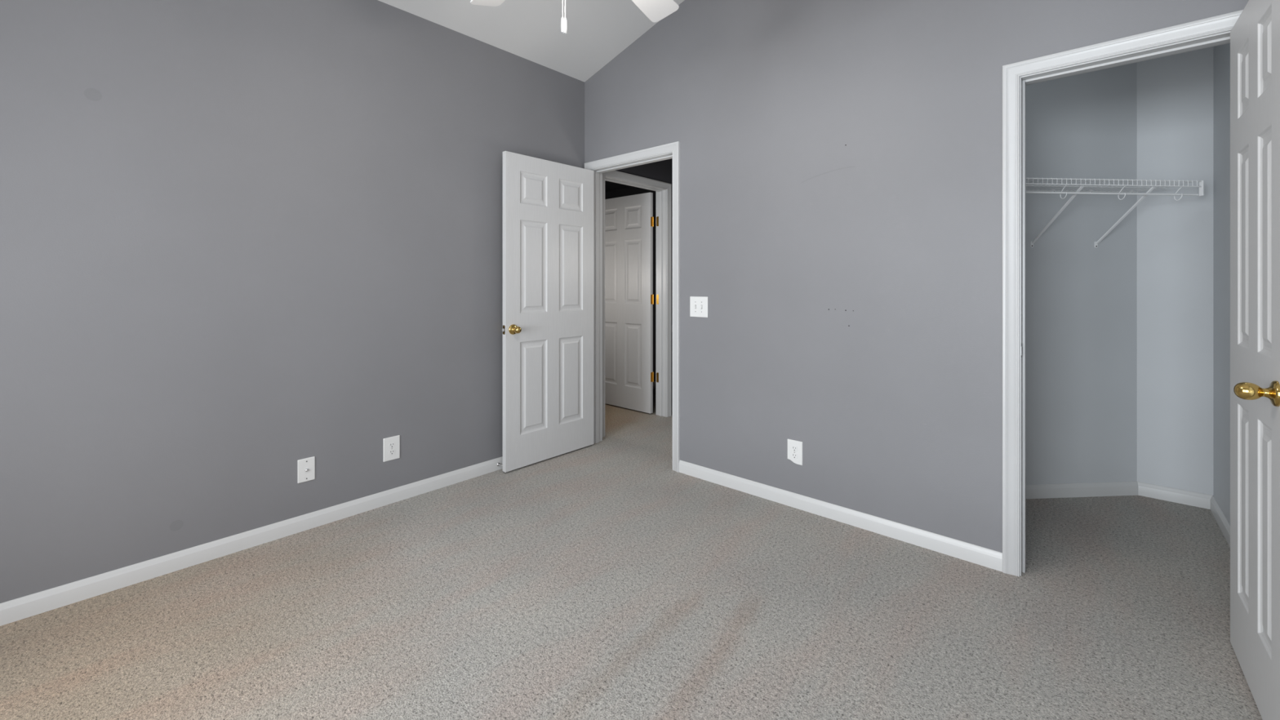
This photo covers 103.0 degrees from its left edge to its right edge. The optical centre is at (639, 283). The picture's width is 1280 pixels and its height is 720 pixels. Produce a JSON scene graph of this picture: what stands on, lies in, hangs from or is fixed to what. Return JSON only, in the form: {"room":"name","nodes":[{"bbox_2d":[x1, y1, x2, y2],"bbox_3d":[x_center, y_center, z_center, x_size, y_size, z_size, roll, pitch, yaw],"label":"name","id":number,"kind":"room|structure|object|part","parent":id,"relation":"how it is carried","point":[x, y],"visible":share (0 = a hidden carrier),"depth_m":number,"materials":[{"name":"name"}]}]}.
{"room":"empty bedroom","nodes":[
{"label":"empty bedroom","id":0,"kind":"room"},
{"bbox_2d":[0,0,672,603],"bbox_3d":[-0.879,-0.163,3.440,0.115,2.735,5.850,0,0,42],"label":"wall","id":1,"kind":"structure","parent":0,"point":[242,242],"depth_m":2.30,"materials":[{"name":"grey paint"}]},
{"bbox_2d":[0,456,502,626],"bbox_3d":[-1.596,1.167,2.538,0.013,0.075,3.550,0,0,42],"label":"baseboard","id":2,"kind":"structure","parent":1,"relation":"attached to","point":[17,609],"depth_m":2.23,"materials":[{"name":"white wood"}]},
{"bbox_2d":[297,456,315,483],"bbox_3d":[-1.632,0.913,2.495,0.017,0.114,0.074,0,0,42],"label":"wall plate","id":3,"kind":"object","parent":1,"relation":"attached to","point":[305,467],"visible":1,"depth_m":2.49,"materials":[{"name":"white plastic"}]},
{"bbox_2d":[382,435,399,462],"bbox_3d":[-1.365,0.907,2.801,0.008,0.128,0.088,0,0,42],"label":"wall outlet","id":4,"kind":"object","parent":1,"relation":"attached to","point":[391,445],"visible":1,"depth_m":2.80,"materials":[{"name":"white plastic"}]},
{"bbox_2d":[388,448,395,455],"bbox_3d":[-1.363,0.926,2.800,0.002,0.028,0.034,0,0,42],"label":"receptacle","id":5,"kind":"object","parent":4,"relation":"attached to","point":[391,451],"depth_m":2.80,"materials":[{"name":"white plastic"}]},
{"bbox_2d":[388,442,395,448],"bbox_3d":[-1.363,0.887,2.800,0.002,0.028,0.034,0,0,42],"label":"receptacle","id":6,"kind":"object","parent":4,"relation":"attached to","point":[391,445],"depth_m":2.80,"materials":[{"name":"white plastic"}]},
{"bbox_2d":[604,192,658,413],"bbox_3d":[-0.152,0.177,4.918,0.834,2.032,0.181,0,0,42],"label":"door","id":7,"kind":"structure","parent":1,"relation":"in","point":[628,220],"depth_m":4.85,"materials":[{"name":"white paint"}]},
{"bbox_2d":[602,170,671,437],"bbox_3d":[-0.065,0.147,4.355,0.151,2.115,0.894,0,0,42],"label":"door frame","id":8,"kind":"structure","parent":1,"relation":"attached to","point":[663,190],"depth_m":4.61,"materials":[{"name":"white wood"}]},
{"bbox_3d":[-0.114,0.147,4.399,0.018,2.115,0.894,0,0,42],"label":"casing","id":9,"kind":"part","parent":8,"relation":"part of","materials":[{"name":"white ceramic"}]},
{"bbox_2d":[377,0,684,81],"bbox_3d":[-0.312,-1.784,1.396,3.680,0.653,3.780,0,0,42],"label":"ceiling","id":10,"kind":"structure","parent":0,"point":[597,31],"depth_m":3.22,"materials":[{"name":"white paint"}]},
{"bbox_2d":[470,0,679,33],"bbox_3d":[-0.220,-1.399,1.649,1.241,1.219,1.261,0,0,42],"label":"ceiling fan","id":11,"kind":"object","parent":10,"relation":"hanging from","point":[655,11],"visible":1,"depth_m":2.10,"materials":[{"name":"white plastic"}]},
{"bbox_3d":[-0.493,-1.148,1.931,0.129,0.040,0.452,0,0,-42],"label":"fan blade","id":12,"kind":"part","parent":11,"relation":"part of","materials":[{"name":"white wood"}]},
{"bbox_3d":[0.004,-1.148,1.986,0.129,0.040,0.452,0,0,30],"label":"fan blade","id":13,"kind":"part","parent":11,"relation":"part of","materials":[{"name":"white wood"}]},
{"bbox_2d":[604,180,633,191],"bbox_3d":[0.079,-1.275,5.107,3.700,0.080,2.285,0,0,42],"label":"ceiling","id":14,"kind":"structure","parent":0,"point":[609,186],"depth_m":6.48,"materials":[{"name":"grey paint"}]},
{"bbox_2d":[604,186,655,381],"bbox_3d":[-0.558,-0.015,5.530,2.185,2.440,2.300,0,0,42],"label":"wall","id":15,"kind":"structure","parent":0,"point":[633,190],"depth_m":6.29,"materials":[{"name":"grey paint"}]},
{"bbox_2d":[0,381,1262,719],"bbox_3d":[-0.222,1.255,2.888,6.400,0.100,6.200,0,0,42],"label":"floor","id":16,"kind":"structure","parent":0,"point":[603,580],"depth_m":1.83,"materials":[{"name":"grey carpet"}]},
{"bbox_2d":[584,0,1248,552],"bbox_3d":[0.906,-0.403,2.764,3.450,3.216,0.116,0,0,42],"label":"wall","id":17,"kind":"structure","parent":0,"point":[841,161],"depth_m":2.56,"materials":[{"name":"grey paint"}]},
{"bbox_2d":[501,151,593,472],"bbox_3d":[-0.609,0.177,3.512,0.181,2.032,0.784,0,0,42],"label":"door","id":18,"kind":"structure","parent":17,"relation":"in","point":[547,328],"depth_m":3.46,"materials":[{"name":"white paint"}]},
{"bbox_2d":[584,141,679,471],"bbox_3d":[-0.045,0.147,3.599,0.894,2.115,0.133,0,0,42],"label":"door frame","id":19,"kind":"structure","parent":17,"relation":"attached to","point":[672,150],"depth_m":3.45,"materials":[{"name":"white wood"}]},
{"bbox_2d":[689,296,707,317],"bbox_3d":[0.362,0.144,3.161,0.134,0.128,0.016,0,0,42],"label":"light switch","id":20,"kind":"object","parent":17,"relation":"attached to","point":[698,304],"visible":1,"depth_m":3.16,"materials":[{"name":"white plastic"}]},
{"bbox_2d":[786,439,802,465],"bbox_3d":[0.835,0.908,2.746,0.086,0.126,0.008,0,0,42],"label":"wall outlet","id":21,"kind":"object","parent":17,"relation":"attached to","point":[794,448],"visible":1,"depth_m":2.74,"materials":[{"name":"white plastic"}]},
{"bbox_2d":[791,453,797,458],"bbox_3d":[0.833,0.928,2.744,0.034,0.028,0.002,0,0,42],"label":"receptacle","id":22,"kind":"object","parent":21,"relation":"attached to","point":[794,455],"depth_m":2.74,"materials":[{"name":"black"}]},
{"bbox_2d":[791,445,797,451],"bbox_3d":[0.833,0.889,2.744,0.034,0.028,0.002,0,0,42],"label":"receptacle","id":23,"kind":"object","parent":21,"relation":"attached to","point":[794,448],"depth_m":2.74,"materials":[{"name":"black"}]},
{"bbox_2d":[679,459,1002,572],"bbox_3d":[0.886,1.167,2.697,1.695,0.075,0.013,0,0,42],"label":"baseboard","id":24,"kind":"structure","parent":17,"relation":"attached to","point":[990,558],"depth_m":2.52,"materials":[{"name":"white wood"}]},
{"bbox_2d":[1002,9,1243,576],"bbox_3d":[1.833,0.147,1.939,0.728,2.115,0.151,0,0,42],"label":"door frame","id":25,"kind":"structure","parent":17,"relation":"attached to","point":[1214,31],"depth_m":2.10,"materials":[{"name":"white wood"}]},
{"bbox_2d":[1230,0,1279,719],"bbox_3d":[1.782,0.177,1.458,0.181,2.032,0.624,0,0,41],"label":"door","id":26,"kind":"structure","parent":17,"relation":"in","point":[1255,37],"depth_m":1.44,"materials":[{"name":"white paint"}]},
{"bbox_2d":[1026,62,1137,484],"bbox_3d":[1.909,-0.105,2.894,1.865,2.620,0.100,0,0,-4],"label":"wall","id":27,"kind":"structure","parent":0,"point":[1082,297],"depth_m":2.89,"materials":[{"name":"grey paint"}]},
{"bbox_2d":[1026,480,1137,498],"bbox_3d":[1.913,1.167,2.837,1.865,0.075,0.013,0,0,-4],"label":"baseboard","id":28,"kind":"structure","parent":27,"relation":"attached to","point":[1110,488],"depth_m":2.88,"materials":[{"name":"white wood"}]},
{"bbox_2d":[1026,177,1204,247],"bbox_3d":[2.149,-0.368,2.699,1.424,0.328,0.324,0,0,-4],"label":"wire shelf","id":29,"kind":"object","parent":27,"relation":"attached to","point":[1201,186],"visible":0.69,"depth_m":2.62,"materials":[{"name":"white metal"}]},
{"bbox_3d":[2.155,-0.456,2.561,1.416,0.010,0.010,0,0,-4],"label":"hanging rod","id":30,"kind":"part","parent":29,"relation":"part of","materials":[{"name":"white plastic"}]},
{"bbox_2d":[1137,46,1213,495],"bbox_3d":[3.022,-0.105,2.821,0.393,2.620,0.100,0,0,42],"label":"wall","id":31,"kind":"structure","parent":0,"point":[1175,92],"depth_m":2.81,"materials":[{"name":"grey paint"}]},
{"bbox_2d":[1137,481,1212,509],"bbox_3d":[2.948,1.167,2.812,0.293,0.075,0.013,0,0,42],"label":"baseboard","id":32,"kind":"structure","parent":31,"relation":"attached to","point":[1148,490],"depth_m":2.81,"materials":[{"name":"white wood"}]},
{"bbox_2d":[1213,43,1230,524],"bbox_3d":[2.653,-0.105,2.185,0.100,2.620,1.342,0,0,42],"label":"wall","id":33,"kind":"structure","parent":0,"point":[1221,53],"depth_m":2.54,"materials":[{"name":"grey paint"}]},
{"bbox_2d":[1210,495,1230,546],"bbox_3d":[2.611,1.167,2.222,0.013,0.075,1.342,0,0,42],"label":"baseboard","id":34,"kind":"structure","parent":33,"relation":"attached to","point":[1224,526],"depth_m":2.51,"materials":[{"name":"white wood"}]}
]}

